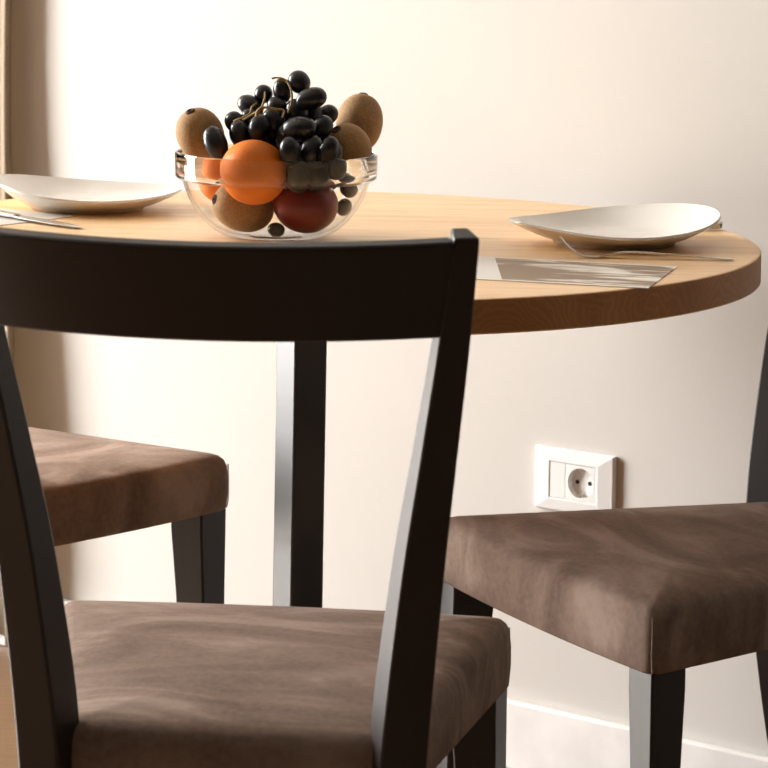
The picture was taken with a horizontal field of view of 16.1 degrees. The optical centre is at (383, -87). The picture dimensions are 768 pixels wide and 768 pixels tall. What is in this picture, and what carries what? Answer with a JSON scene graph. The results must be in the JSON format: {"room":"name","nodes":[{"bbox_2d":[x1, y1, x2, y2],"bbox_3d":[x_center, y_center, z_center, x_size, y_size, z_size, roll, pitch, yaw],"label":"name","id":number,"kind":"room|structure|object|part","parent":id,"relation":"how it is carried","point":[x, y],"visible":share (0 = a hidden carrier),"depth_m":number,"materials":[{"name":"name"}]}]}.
{"room":"dining room","nodes":[
{"label":"dining room","id":0,"kind":"room"},
{"bbox_2d":[0,645,18,767],"bbox_3d":[-1.665,1.129,1.539,7.000,0.100,5.800,1,0,37],"label":"floor","id":1,"kind":"structure","parent":0,"point":[8,740],"depth_m":3.71,"materials":[{"name":"brown wood"}]},
{"bbox_2d":[28,427,228,603],"bbox_3d":[-0.520,0.661,3.248,0.560,0.874,0.421,1,0,44],"label":"dining chair","id":2,"kind":"object","parent":1,"relation":"on","point":[94,487],"visible":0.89,"depth_m":3.15,"materials":[{"name":"brown fabric"}]},
{"bbox_3d":[-0.464,0.663,3.194,0.403,0.074,0.421,1,0,44],"label":"seat","id":3,"kind":"part","parent":2,"relation":"part of","materials":[{"name":"brown fabric"}]},
{"bbox_3d":[-0.222,0.902,3.213,0.045,0.402,0.048,1,0,44],"label":"leg","id":4,"kind":"part","parent":2,"relation":"part of","materials":[{"name":"brown wood"}]},
{"bbox_2d":[0,227,510,767],"bbox_3d":[-0.116,0.668,2.252,0.421,0.874,0.560,1,0,5],"label":"dining chair","id":5,"kind":"object","parent":1,"relation":"on","point":[96,684],"visible":1,"depth_m":2.11,"materials":[{"name":"black wood"}]},
{"bbox_3d":[-0.276,0.665,2.094,0.073,0.874,0.142,1,0,27],"label":"post","id":6,"kind":"part","parent":5,"relation":"part of","materials":[{"name":"brown wood"}]},
{"bbox_3d":[-0.132,0.275,2.013,0.366,0.077,0.081,1,0,5],"label":"rail","id":7,"kind":"part","parent":5,"relation":"part of","materials":[{"name":"brown wood"}]},
{"bbox_3d":[-0.109,0.669,2.330,0.421,0.074,0.403,1,0,5],"label":"seat","id":8,"kind":"part","parent":5,"relation":"part of","materials":[{"name":"brown fabric"}]},
{"bbox_3d":[0.012,0.670,2.068,0.073,0.874,0.142,1,0,-17],"label":"post","id":9,"kind":"part","parent":5,"relation":"part of","materials":[{"name":"brown wood"}]},
{"bbox_3d":[0.084,0.907,2.477,0.048,0.402,0.045,1,0,5],"label":"leg","id":10,"kind":"part","parent":5,"relation":"part of","materials":[{"name":"brown wood"}]},
{"bbox_2d":[0,190,760,607],"bbox_3d":[-0.095,0.731,3.000,1.000,0.750,1.000,1,0,0],"label":"dining table","id":11,"kind":"object","parent":1,"relation":"on","point":[696,284],"visible":0.45,"depth_m":2.98,"materials":[{"name":"brown wood"}]},
{"bbox_2d":[0,208,75,225],"bbox_3d":[-0.460,0.349,3.111,0.118,0.001,0.190,1,0,35],"label":"printed card","id":12,"kind":"object","parent":11,"relation":"on","point":[4,220],"visible":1,"depth_m":3.14,"materials":[{"name":"white paper"}]},
{"bbox_2d":[0,210,81,227],"bbox_3d":[-0.411,0.344,3.103,0.208,0.009,0.018,1,0,45],"label":"table knife","id":13,"kind":"object","parent":12,"relation":"on","point":[2,212],"visible":1,"depth_m":3.08,"materials":[{"name":"metal"}]},
{"bbox_3d":[-0.452,0.343,3.143,0.093,0.009,0.012,1,0,45],"label":"handle","id":14,"kind":"part","parent":13,"relation":"part of","materials":[{"name":"metal"}]},
{"bbox_3d":[-0.380,0.346,3.071,0.119,0.005,0.018,1,0,45],"label":"blade","id":15,"kind":"part","parent":13,"relation":"part of","materials":[{"name":"metal"}]},
{"bbox_2d":[0,174,181,214],"bbox_3d":[-0.354,0.333,3.243,0.225,0.036,0.224,1,0,0],"label":"plate","id":16,"kind":"object","parent":11,"relation":"on","point":[48,194],"visible":1,"depth_m":3.28,"materials":[{"name":"beige ceramic"}]},
{"bbox_2d":[175,144,377,240],"bbox_3d":[-0.119,0.309,3.000,0.224,0.092,0.224,1,0,0],"label":"fruit bowl","id":17,"kind":"object","parent":11,"relation":"on","point":[193,169],"visible":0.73,"depth_m":2.91,"materials":[{"name":"clear glass"}]},
{"bbox_2d":[175,107,223,157],"bbox_3d":[-0.203,0.243,2.996,0.053,0.059,0.055,1,0,20],"label":"kiwi","id":18,"kind":"object","parent":17,"relation":"in","point":[191,125],"visible":0.68,"depth_m":2.98,"materials":[{"name":"brown food"}]},
{"bbox_2d":[199,184,220,200],"bbox_3d":[-0.180,0.296,3.034,0.055,0.053,0.055,1,0,20],"label":"orange","id":19,"kind":"object","parent":17,"relation":"in","point":[209,191],"visible":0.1,"depth_m":3.02,"materials":[{"name":"orange food"}]},
{"bbox_2d":[212,186,273,231],"bbox_3d":[-0.155,0.321,2.988,0.070,0.056,0.055,1,0,-19],"label":"kiwi","id":20,"kind":"object","parent":17,"relation":"in","point":[235,215],"visible":0.81,"depth_m":2.97,"materials":[{"name":"brown food"}]},
{"bbox_2d":[223,140,282,204],"bbox_3d":[-0.141,0.279,2.940,0.074,0.071,0.072,1,0,23],"label":"orange","id":21,"kind":"object","parent":17,"relation":"in","point":[255,150],"visible":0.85,"depth_m":2.92,"materials":[{"name":"orange food"}]},
{"bbox_2d":[203,70,342,192],"bbox_3d":[-0.102,0.244,2.986,0.153,0.144,0.141,1,0,25],"label":"grape bunch","id":22,"kind":"object","parent":17,"relation":"in","point":[300,129],"visible":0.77,"depth_m":2.96,"materials":[{"name":"black food"}]},
{"bbox_2d":[268,222,284,236],"bbox_3d":[-0.117,0.343,2.952,0.019,0.016,0.016,1,0,-10],"label":"grape","id":23,"kind":"object","parent":17,"relation":"in","point":[275,229],"visible":1,"depth_m":2.95,"materials":[{"name":"black food"}]},
{"bbox_2d":[272,188,337,233],"bbox_3d":[-0.086,0.317,2.973,0.072,0.064,0.073,1,0,21],"label":"apple","id":24,"kind":"object","parent":17,"relation":"in","point":[307,212],"visible":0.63,"depth_m":2.94,"materials":[{"name":"red food"}]},
{"bbox_2d":[337,198,351,215],"bbox_3d":[-0.044,0.323,2.994,0.018,0.020,0.017,1,0,31],"label":"grape","id":25,"kind":"object","parent":17,"relation":"in","point":[344,205],"visible":0.96,"depth_m":2.99,"materials":[{"name":"black food"}]},
{"bbox_2d":[340,186,357,197],"bbox_3d":[-0.039,0.302,2.990,0.020,0.019,0.019,1,0,-16],"label":"grape","id":26,"kind":"object","parent":17,"relation":"in","point":[350,191],"visible":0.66,"depth_m":2.98,"materials":[{"name":"black food"}]},
{"bbox_2d":[329,123,371,159],"bbox_3d":[-0.039,0.256,2.988,0.050,0.054,0.052,1,0,25],"label":"kiwi","id":27,"kind":"object","parent":17,"relation":"in","point":[355,142],"visible":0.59,"depth_m":2.97,"materials":[{"name":"brown food"}]},
{"bbox_2d":[336,92,382,146],"bbox_3d":[-0.027,0.233,3.042,0.052,0.066,0.054,1,0,18],"label":"kiwi","id":28,"kind":"object","parent":17,"relation":"in","point":[362,110],"visible":0.62,"depth_m":3.02,"materials":[{"name":"brown food"}]},
{"bbox_2d":[476,256,676,288],"bbox_3d":[0.174,0.359,2.733,0.215,0.001,0.173,1,0,16],"label":"printed card","id":29,"kind":"object","parent":11,"relation":"on","point":[488,268],"visible":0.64,"depth_m":2.73,"materials":[{"name":"grey paper"}]},
{"bbox_2d":[508,203,720,249],"bbox_3d":[0.264,0.343,2.990,0.214,0.038,0.213,1,0,-44],"label":"plate","id":30,"kind":"object","parent":11,"relation":"on","point":[658,225],"visible":1,"depth_m":3.03,"materials":[{"name":"beige ceramic"}]},
{"bbox_2d":[560,236,732,259],"bbox_3d":[0.275,0.351,2.854,0.182,0.020,0.021,1,0,3],"label":"fork","id":31,"kind":"object","parent":11,"relation":"on","point":[561,238],"visible":1,"depth_m":2.85,"materials":[{"name":"metal"}]},
{"bbox_3d":[0.295,0.358,2.853,0.142,0.007,0.019,1,0,3],"label":"handle","id":32,"kind":"part","parent":31,"relation":"part of","materials":[{"name":"metal"}]},
{"bbox_2d":[709,221,722,228],"bbox_3d":[0.286,0.356,3.132,0.208,0.009,0.018,1,0,3],"label":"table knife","id":33,"kind":"object","parent":11,"relation":"on","point":[719,224],"visible":0.09,"depth_m":3.12,"materials":[{"name":"metal"}]},
{"bbox_2d":[436,328,767,767],"bbox_3d":[0.387,0.676,2.847,0.560,0.874,0.421,1,0,-28],"label":"dining chair","id":34,"kind":"object","parent":1,"relation":"on","point":[658,593],"visible":0.87,"depth_m":2.68,"materials":[{"name":"brown fabric"}]},
{"bbox_3d":[0.083,0.907,2.895,0.045,0.402,0.048,1,0,-28],"label":"leg","id":35,"kind":"part","parent":34,"relation":"part of","materials":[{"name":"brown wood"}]},
{"bbox_3d":[0.318,0.676,2.810,0.403,0.074,0.421,1,0,-28],"label":"seat","id":36,"kind":"part","parent":34,"relation":"part of","materials":[{"name":"brown fabric"}]},
{"bbox_3d":[0.255,0.910,2.572,0.045,0.402,0.048,1,0,-28],"label":"leg","id":37,"kind":"part","parent":34,"relation":"part of","materials":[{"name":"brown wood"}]},
{"bbox_3d":[0.471,0.678,3.055,0.073,0.874,0.142,1,0,40],"label":"post","id":38,"kind":"part","parent":34,"relation":"part of","materials":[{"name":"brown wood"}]},
{"bbox_2d":[11,0,767,756],"bbox_3d":[0.038,-0.392,3.782,7.000,3.000,0.200,1,0,37],"label":"wall","id":39,"kind":"structure","parent":0,"point":[593,103],"depth_m":3.60,"materials":[{"name":"beige paint"}]},
{"bbox_2d":[0,0,14,645],"bbox_3d":[-0.708,-0.364,4.170,0.483,2.882,0.046,1,0,37],"label":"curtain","id":40,"kind":"object","parent":39,"relation":"hanging from","point":[5,5],"visible":0.23,"depth_m":4.05,"materials":[{"name":"fabric"}]},
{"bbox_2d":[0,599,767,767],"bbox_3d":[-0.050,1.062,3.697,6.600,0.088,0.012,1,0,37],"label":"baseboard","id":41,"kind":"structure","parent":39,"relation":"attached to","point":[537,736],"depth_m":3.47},
{"bbox_2d":[535,444,616,510],"bbox_3d":[0.244,0.727,3.482,0.120,0.080,0.010,1,0,37],"label":"wall socket","id":42,"kind":"object","parent":39,"relation":"attached to","point":[565,479],"visible":0.98,"depth_m":3.48,"materials":[{"name":"white plastic"}]}
]}

